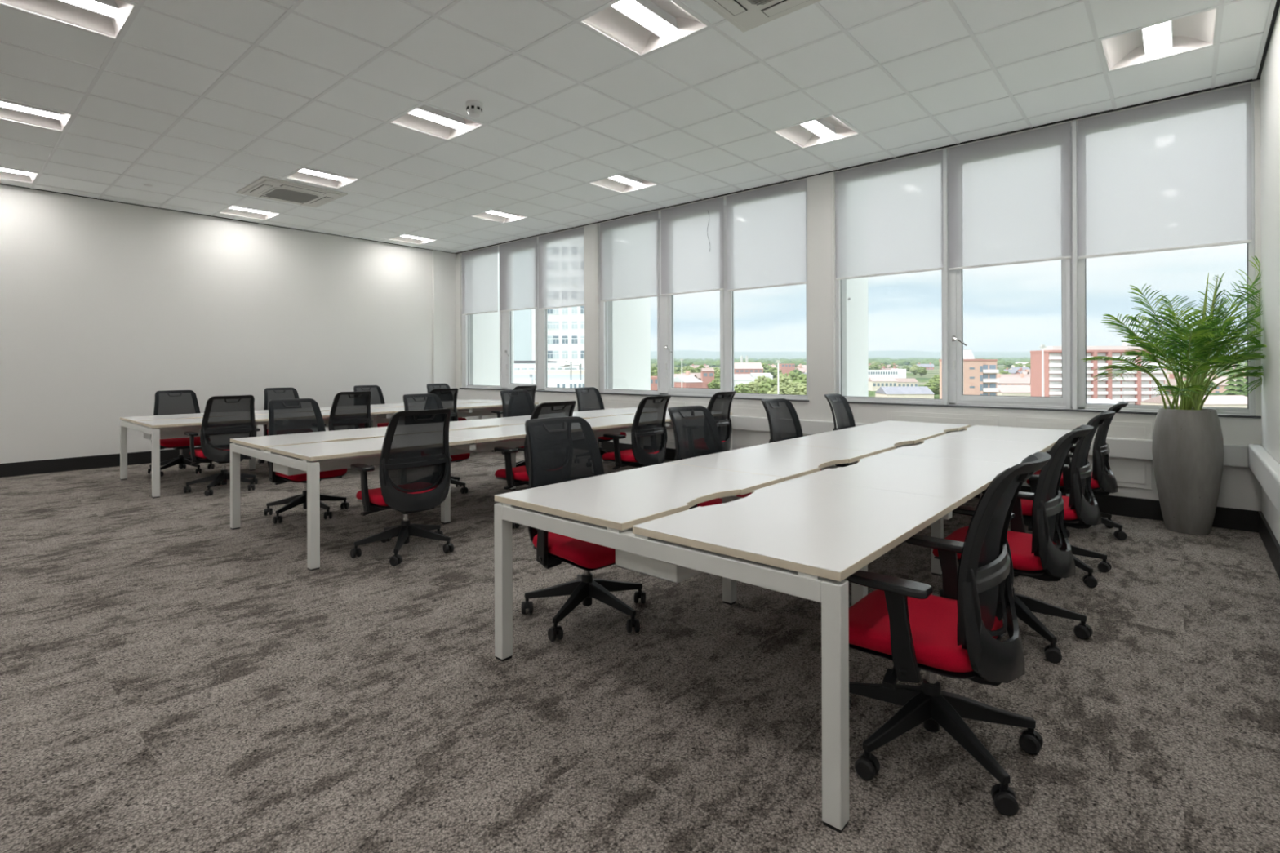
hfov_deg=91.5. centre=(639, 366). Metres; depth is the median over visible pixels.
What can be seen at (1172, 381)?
house
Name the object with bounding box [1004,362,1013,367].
tree
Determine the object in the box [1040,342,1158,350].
roof
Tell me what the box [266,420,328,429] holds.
cable tray
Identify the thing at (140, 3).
grid
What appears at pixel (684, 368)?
tree
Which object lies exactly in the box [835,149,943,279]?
roller blind
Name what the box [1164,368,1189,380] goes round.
house
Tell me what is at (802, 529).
desk
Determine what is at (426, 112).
diffuser
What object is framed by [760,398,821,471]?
office chair
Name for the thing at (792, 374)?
tree
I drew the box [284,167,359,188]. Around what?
ceiling light
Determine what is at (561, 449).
office chair
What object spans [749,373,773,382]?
warehouse
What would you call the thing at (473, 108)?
smoke detector
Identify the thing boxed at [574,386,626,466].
office chair
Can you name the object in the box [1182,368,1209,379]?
tree
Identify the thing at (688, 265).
roller blind
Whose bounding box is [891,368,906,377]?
building
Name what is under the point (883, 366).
house
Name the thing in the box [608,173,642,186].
diffuser
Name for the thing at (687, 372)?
house
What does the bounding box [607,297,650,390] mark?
wall column
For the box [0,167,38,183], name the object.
ceiling light
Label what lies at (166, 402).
office chair
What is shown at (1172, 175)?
roller blind
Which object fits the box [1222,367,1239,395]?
conifer tree
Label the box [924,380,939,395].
tree
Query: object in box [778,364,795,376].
building
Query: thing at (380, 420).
cable tray
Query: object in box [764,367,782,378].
tree
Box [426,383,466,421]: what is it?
office chair
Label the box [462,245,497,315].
roller blind
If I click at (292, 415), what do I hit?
office chair
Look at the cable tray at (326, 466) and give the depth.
4.73 m
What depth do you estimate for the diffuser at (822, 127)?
5.94 m
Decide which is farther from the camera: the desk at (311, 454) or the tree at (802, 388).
the tree at (802, 388)
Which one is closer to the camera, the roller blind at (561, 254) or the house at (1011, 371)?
the roller blind at (561, 254)
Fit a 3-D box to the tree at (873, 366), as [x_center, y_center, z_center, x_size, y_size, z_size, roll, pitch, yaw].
[303.020,4.181,808.837,16.354,14.322,15.954,0,0,-38]
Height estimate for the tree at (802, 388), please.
11.714 m
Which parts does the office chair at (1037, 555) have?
seat, armrest, panel, frame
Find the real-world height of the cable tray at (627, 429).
0.115 m
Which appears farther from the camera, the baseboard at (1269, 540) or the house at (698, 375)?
the house at (698, 375)
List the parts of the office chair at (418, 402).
frame, panel, seat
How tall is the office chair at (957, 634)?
1.017 m
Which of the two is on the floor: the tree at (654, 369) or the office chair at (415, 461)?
the office chair at (415, 461)
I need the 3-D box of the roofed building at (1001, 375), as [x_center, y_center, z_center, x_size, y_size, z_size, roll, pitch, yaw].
[258.918,11.094,431.850,36.822,11.270,24.300,0,0,0]
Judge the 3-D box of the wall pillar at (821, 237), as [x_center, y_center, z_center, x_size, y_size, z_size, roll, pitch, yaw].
[2.151,-0.457,7.262,0.327,3.510,0.222,0,0,41]
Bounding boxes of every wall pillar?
[583,222,599,392]
[807,171,842,466]
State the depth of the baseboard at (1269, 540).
4.19 m
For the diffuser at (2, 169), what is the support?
attached to the ceiling light at (5, 173)
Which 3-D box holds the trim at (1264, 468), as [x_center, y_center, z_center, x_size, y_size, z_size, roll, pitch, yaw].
[1.518,0.708,1.100,0.075,0.185,9.950,0,0,41]
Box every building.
[514,360,584,370]
[650,376,657,390]
[700,368,715,388]
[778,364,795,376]
[868,369,897,377]
[875,386,934,398]
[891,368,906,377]
[996,385,1031,395]
[1000,373,1031,386]
[1086,398,1118,404]
[1140,395,1247,408]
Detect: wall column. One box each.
[469,253,514,386]
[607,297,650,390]
[841,276,868,396]
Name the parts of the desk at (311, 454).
leg, rail, leg, leg, cross rail, long rail, leg, leg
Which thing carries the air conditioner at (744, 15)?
attached to the ceiling
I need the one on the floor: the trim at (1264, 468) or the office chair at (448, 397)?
the office chair at (448, 397)
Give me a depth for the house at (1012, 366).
740.36 m
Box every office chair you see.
[147,390,214,476]
[183,395,260,496]
[257,387,299,463]
[263,398,349,524]
[324,391,373,466]
[350,408,453,566]
[353,385,388,426]
[403,393,470,493]
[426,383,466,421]
[428,388,460,462]
[491,385,537,454]
[493,400,575,528]
[500,389,534,466]
[521,416,645,641]
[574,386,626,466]
[601,395,671,469]
[667,405,751,509]
[706,391,736,451]
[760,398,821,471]
[823,393,855,466]
[846,452,1051,816]
[932,424,1093,663]
[1013,410,1115,587]
[1022,401,1128,540]
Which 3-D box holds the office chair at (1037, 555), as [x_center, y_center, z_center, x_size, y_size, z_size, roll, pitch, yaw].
[1.817,0.791,3.081,0.696,1.017,0.687,0,0,41]
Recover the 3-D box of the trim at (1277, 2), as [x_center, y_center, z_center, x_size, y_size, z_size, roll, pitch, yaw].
[-2.682,-2.217,4.719,11.147,0.042,10.000,0,0,41]
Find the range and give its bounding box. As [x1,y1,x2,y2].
[650,344,1247,359]
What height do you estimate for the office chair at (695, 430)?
1.017 m
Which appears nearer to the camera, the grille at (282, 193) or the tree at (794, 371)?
the grille at (282, 193)
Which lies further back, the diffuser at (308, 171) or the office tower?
the office tower
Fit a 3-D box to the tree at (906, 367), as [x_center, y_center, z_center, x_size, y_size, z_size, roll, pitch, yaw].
[415.429,3.626,973.415,12.131,10.178,11.834,0,0,24]
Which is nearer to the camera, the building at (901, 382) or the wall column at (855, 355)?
the wall column at (855, 355)
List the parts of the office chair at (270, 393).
armrest, panel, frame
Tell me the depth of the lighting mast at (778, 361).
199.80 m
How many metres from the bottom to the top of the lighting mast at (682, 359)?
22.934 m
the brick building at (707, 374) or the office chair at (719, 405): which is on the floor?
the office chair at (719, 405)
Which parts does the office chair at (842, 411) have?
frame, panel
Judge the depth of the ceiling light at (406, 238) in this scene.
10.97 m
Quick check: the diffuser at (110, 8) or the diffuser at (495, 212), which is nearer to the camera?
the diffuser at (110, 8)
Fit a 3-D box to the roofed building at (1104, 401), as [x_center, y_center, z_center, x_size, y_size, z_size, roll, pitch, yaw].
[164.564,16.135,244.850,39.840,6.764,14.300,0,0,0]
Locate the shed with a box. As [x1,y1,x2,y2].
[674,376,702,387]
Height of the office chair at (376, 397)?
1.017 m
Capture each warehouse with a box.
[733,373,752,386]
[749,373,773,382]
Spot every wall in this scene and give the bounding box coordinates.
[0,184,456,463]
[455,79,1262,511]
[1260,5,1279,545]
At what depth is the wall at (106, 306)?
8.78 m
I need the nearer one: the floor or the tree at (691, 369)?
the floor
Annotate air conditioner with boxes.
[235,176,347,207]
[700,0,821,31]
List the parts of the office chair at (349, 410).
frame, panel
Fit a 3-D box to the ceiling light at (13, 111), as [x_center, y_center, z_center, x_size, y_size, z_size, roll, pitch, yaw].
[-5.372,-2.256,5.407,0.600,0.124,0.606,0,0,41]
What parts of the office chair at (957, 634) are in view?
lever, armrest, seat, armrest, panel, frame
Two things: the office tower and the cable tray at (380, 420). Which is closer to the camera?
the cable tray at (380, 420)
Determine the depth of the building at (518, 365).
91.99 m
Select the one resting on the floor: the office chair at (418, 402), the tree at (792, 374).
the office chair at (418, 402)
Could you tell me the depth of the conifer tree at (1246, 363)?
264.50 m
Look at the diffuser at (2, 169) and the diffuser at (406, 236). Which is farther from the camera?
the diffuser at (406, 236)
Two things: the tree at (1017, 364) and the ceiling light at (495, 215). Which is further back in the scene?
the tree at (1017, 364)
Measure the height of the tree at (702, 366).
16.748 m
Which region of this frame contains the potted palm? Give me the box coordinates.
[1080,255,1266,535]
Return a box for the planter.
[1151,407,1223,535]
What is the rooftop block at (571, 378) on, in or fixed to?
on the ground
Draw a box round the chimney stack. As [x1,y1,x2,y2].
[740,355,747,362]
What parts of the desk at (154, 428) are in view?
leg, rail, leg, leg, long rail, leg, cross rail, cross rail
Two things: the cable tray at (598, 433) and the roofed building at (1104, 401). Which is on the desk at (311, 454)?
the cable tray at (598, 433)
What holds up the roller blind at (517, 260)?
attached to the wall at (1240, 489)
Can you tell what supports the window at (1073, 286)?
attached to the wall at (1240, 489)
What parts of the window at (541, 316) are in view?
sash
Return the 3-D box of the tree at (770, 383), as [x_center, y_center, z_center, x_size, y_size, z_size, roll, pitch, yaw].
[63.112,12.361,299.859,12.317,13.373,12.016,0,0,-45]
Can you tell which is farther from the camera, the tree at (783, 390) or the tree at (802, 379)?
the tree at (802, 379)
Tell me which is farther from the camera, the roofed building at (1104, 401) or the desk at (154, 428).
the roofed building at (1104, 401)
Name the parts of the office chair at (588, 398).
frame, panel, seat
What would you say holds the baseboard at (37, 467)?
attached to the wall at (106, 306)
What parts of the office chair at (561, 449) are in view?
armrest, lever, frame, panel, seat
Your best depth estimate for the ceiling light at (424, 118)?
5.75 m
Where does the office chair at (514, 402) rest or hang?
on the floor
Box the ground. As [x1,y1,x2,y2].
[650,355,1245,399]
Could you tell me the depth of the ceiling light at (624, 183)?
7.67 m
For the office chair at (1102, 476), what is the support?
on the floor
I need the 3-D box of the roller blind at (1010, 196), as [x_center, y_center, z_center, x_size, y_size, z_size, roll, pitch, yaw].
[3.508,-1.589,5.965,1.028,1.236,0.012,0,0,41]
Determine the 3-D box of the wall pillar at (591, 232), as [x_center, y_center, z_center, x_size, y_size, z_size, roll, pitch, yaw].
[-0.694,-0.447,9.742,0.295,3.510,0.222,0,0,41]
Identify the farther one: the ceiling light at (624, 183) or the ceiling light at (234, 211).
the ceiling light at (234, 211)
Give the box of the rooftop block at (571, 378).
[514,360,584,387]
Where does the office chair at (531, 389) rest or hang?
on the floor
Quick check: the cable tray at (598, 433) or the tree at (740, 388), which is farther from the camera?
the tree at (740, 388)
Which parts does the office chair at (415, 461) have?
lever, armrest, seat, frame, panel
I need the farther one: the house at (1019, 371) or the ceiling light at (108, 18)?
the house at (1019, 371)
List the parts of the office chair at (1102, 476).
lever, seat, armrest, panel, frame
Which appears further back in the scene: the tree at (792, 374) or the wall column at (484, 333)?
the tree at (792, 374)
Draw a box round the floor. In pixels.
[0,450,1279,852]
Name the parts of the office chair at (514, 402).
frame, panel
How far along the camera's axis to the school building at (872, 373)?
460.04 m
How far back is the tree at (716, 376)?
436.62 m
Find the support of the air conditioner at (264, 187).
attached to the ceiling
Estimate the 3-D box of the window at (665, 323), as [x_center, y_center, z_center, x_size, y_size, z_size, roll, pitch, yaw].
[0.690,-0.878,8.471,3.463,2.562,0.148,0,0,41]
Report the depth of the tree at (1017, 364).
833.63 m
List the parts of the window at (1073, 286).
handle, sash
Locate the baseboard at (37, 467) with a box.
[0,446,201,477]
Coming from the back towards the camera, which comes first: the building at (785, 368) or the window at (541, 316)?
the building at (785, 368)
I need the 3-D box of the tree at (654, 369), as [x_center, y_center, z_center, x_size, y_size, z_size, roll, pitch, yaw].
[11.874,7.895,520.321,12.317,16.730,12.016,0,0,15]
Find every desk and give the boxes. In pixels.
[120,399,538,497]
[230,407,732,570]
[493,420,1074,833]
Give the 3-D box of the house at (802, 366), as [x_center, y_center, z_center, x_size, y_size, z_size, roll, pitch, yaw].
[268.517,2.428,1002.836,33.065,12.798,15.441,0,0,-15]
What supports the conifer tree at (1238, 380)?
on the ground
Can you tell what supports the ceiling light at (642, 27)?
attached to the ceiling
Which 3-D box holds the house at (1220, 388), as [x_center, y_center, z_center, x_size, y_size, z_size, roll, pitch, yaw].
[344.475,10.742,362.595,23.622,12.927,11.031,0,0,21]
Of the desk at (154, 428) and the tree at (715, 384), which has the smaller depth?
the desk at (154, 428)
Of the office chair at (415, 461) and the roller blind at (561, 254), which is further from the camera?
the roller blind at (561, 254)
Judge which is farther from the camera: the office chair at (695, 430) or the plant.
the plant
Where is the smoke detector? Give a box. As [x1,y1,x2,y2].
[465,99,482,117]
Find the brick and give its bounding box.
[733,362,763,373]
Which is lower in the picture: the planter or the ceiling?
the planter
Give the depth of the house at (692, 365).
1074.59 m
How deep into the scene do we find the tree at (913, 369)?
757.18 m
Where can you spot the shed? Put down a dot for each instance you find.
(687, 381)
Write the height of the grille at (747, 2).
0.012 m
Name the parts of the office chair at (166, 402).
frame, panel, seat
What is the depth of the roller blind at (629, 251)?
9.15 m
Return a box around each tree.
[650,365,657,376]
[677,366,688,373]
[687,366,699,373]
[696,364,706,373]
[706,378,719,388]
[714,370,719,382]
[733,382,751,393]
[744,382,760,393]
[751,375,768,388]
[757,377,781,393]
[761,363,772,373]
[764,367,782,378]
[766,384,789,394]
[773,373,792,386]
[784,370,799,381]
[786,382,801,394]
[791,383,806,395]
[792,373,806,383]
[793,369,802,375]
[868,364,879,369]
[878,364,888,369]
[902,365,910,370]
[903,360,910,364]
[909,364,919,374]
[915,365,927,377]
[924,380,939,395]
[928,374,939,382]
[996,369,1010,373]
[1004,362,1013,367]
[1013,363,1024,366]
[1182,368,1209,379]
[1204,377,1217,395]
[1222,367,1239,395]
[1233,362,1247,395]
[1242,360,1247,396]
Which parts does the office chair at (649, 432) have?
armrest, seat, panel, frame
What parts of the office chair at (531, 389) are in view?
frame, panel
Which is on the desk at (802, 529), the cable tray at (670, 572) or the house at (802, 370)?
the cable tray at (670, 572)
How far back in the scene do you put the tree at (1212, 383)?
326.45 m
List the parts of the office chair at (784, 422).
frame, panel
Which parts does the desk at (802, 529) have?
leg, rail, leg, leg, leg, leg, cross rail, rail, cross rail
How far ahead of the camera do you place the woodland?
2013.98 m
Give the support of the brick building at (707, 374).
on the ground
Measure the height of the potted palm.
2.148 m
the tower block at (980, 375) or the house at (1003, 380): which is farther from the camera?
the house at (1003, 380)
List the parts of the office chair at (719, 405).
panel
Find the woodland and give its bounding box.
[650,356,1246,367]
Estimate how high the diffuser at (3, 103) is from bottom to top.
0.069 m
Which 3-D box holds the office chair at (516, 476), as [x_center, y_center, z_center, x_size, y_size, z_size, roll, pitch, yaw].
[-0.862,0.800,5.307,0.661,1.017,0.686,0,0,41]
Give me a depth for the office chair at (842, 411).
6.30 m
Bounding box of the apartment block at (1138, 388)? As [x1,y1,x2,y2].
[1030,342,1166,404]
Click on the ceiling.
(576, 52)
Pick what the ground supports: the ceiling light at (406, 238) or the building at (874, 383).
the building at (874, 383)
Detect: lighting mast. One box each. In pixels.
[680,358,684,387]
[775,360,781,394]
[1039,344,1046,396]
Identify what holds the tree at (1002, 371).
on the ground
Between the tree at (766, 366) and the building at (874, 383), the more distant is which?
the tree at (766, 366)
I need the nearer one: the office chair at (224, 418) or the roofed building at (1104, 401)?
the office chair at (224, 418)
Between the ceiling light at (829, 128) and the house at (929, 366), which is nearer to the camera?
the ceiling light at (829, 128)
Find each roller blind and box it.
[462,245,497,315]
[498,236,537,311]
[538,226,584,310]
[600,210,658,302]
[661,196,724,296]
[726,178,807,291]
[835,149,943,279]
[947,121,1071,270]
[1077,83,1252,258]
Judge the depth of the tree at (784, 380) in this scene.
337.31 m
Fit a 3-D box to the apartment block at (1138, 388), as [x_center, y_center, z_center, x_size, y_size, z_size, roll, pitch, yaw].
[196.234,5.211,267.200,49.246,30.950,13.600,0,0,0]
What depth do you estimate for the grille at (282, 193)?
7.84 m
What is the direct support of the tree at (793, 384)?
on the ground
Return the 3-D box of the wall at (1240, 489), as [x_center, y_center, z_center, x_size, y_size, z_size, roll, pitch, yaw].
[0.655,-0.458,8.541,11.147,3.823,0.260,0,0,41]
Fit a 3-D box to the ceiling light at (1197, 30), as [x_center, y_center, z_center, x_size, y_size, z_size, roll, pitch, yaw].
[3.557,-2.288,4.283,0.600,0.124,0.606,0,0,41]
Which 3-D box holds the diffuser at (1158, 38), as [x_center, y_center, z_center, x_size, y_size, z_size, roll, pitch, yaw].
[3.557,-2.300,4.283,0.156,0.069,0.506,0,0,41]
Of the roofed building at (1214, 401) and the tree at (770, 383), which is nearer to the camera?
the roofed building at (1214, 401)
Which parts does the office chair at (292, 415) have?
armrest, lever, frame, panel, seat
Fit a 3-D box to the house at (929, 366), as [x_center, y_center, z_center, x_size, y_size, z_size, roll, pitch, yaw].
[486.448,0.605,1063.187,26.939,13.290,12.580,0,0,17]
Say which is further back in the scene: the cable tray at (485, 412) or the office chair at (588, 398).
the cable tray at (485, 412)
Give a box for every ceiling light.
[0,0,136,39]
[0,98,72,131]
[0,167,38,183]
[218,205,279,220]
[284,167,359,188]
[388,234,435,244]
[389,104,483,140]
[471,209,526,223]
[579,0,709,56]
[588,173,657,193]
[773,115,859,148]
[1099,7,1218,71]
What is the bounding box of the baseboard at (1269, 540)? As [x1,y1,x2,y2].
[1257,511,1279,579]
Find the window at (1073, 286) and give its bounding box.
[835,88,1261,418]
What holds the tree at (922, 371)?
on the ground
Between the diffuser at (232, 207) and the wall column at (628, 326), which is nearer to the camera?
the diffuser at (232, 207)
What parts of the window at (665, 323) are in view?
handle, sash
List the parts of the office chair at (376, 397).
panel, frame, seat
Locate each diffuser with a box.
[0,98,62,119]
[0,167,31,175]
[59,0,119,17]
[229,205,271,214]
[298,167,346,181]
[400,235,428,239]
[408,104,466,128]
[486,209,516,217]
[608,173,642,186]
[610,0,678,36]
[800,118,835,137]
[1141,20,1173,53]
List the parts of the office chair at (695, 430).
frame, panel, seat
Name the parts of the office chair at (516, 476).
lever, seat, armrest, frame, panel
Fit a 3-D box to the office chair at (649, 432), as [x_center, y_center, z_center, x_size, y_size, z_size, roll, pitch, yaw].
[-0.021,0.797,6.316,0.688,1.017,0.689,0,0,41]
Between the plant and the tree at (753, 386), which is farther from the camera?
the tree at (753, 386)
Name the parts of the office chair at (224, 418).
armrest, seat, frame, panel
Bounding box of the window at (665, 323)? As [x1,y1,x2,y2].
[599,182,808,399]
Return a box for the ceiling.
[0,0,1271,253]
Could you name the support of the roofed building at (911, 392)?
on the ground
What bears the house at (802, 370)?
on the ground
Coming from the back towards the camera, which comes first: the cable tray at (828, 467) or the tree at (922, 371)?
the tree at (922, 371)
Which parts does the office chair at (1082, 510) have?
lever, armrest, seat, panel, frame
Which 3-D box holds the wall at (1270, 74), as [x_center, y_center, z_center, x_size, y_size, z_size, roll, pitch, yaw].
[1.617,-0.462,1.010,0.200,3.823,10.450,0,0,41]
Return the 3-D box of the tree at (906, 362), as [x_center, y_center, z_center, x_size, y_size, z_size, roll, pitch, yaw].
[684.173,-7.517,1595.650,16.401,13.796,17.641,0,0,24]
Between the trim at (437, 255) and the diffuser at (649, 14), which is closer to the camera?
the diffuser at (649, 14)
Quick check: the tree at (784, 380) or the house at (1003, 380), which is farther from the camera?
the house at (1003, 380)
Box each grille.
[262,186,321,202]
[742,0,777,6]
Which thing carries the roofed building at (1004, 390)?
on the ground
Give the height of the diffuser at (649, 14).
0.069 m
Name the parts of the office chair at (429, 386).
panel, frame, seat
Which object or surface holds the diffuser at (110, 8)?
attached to the ceiling light at (108, 18)
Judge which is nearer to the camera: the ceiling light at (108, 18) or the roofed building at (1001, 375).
the ceiling light at (108, 18)
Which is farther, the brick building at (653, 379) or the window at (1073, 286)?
the brick building at (653, 379)
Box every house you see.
[674,370,697,378]
[682,373,701,380]
[689,364,709,368]
[795,364,806,368]
[795,365,806,373]
[880,365,898,369]
[916,362,933,369]
[996,373,1030,386]
[1003,367,1025,373]
[1008,364,1031,369]
[1014,368,1028,373]
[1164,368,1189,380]
[1164,373,1184,394]
[1205,373,1245,392]
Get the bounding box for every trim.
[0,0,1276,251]
[0,0,1279,253]
[432,249,442,383]
[1248,444,1279,514]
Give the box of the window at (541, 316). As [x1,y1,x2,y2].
[459,239,575,392]
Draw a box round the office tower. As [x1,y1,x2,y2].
[514,306,584,363]
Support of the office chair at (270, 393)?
on the floor
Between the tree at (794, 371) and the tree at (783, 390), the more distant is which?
the tree at (794, 371)
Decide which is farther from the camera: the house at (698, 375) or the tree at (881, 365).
the tree at (881, 365)
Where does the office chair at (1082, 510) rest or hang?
on the floor
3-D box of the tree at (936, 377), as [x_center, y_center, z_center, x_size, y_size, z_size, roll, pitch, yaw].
[182.054,11.246,379.982,12.016,12.608,12.317,0,0,22]
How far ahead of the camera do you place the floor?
2.41 m
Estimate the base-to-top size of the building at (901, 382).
8.537 m
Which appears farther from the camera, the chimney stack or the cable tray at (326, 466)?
the chimney stack
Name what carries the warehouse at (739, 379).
on the ground
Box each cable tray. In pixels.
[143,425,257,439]
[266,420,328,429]
[272,456,380,475]
[370,416,391,423]
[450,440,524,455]
[457,408,502,417]
[593,428,620,437]
[615,496,744,583]
[620,422,672,432]
[824,465,849,468]
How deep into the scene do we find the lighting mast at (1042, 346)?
179.80 m
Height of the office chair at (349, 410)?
1.017 m
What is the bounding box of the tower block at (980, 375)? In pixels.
[938,349,999,399]
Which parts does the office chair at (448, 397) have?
frame, panel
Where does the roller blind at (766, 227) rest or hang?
attached to the wall at (1240, 489)

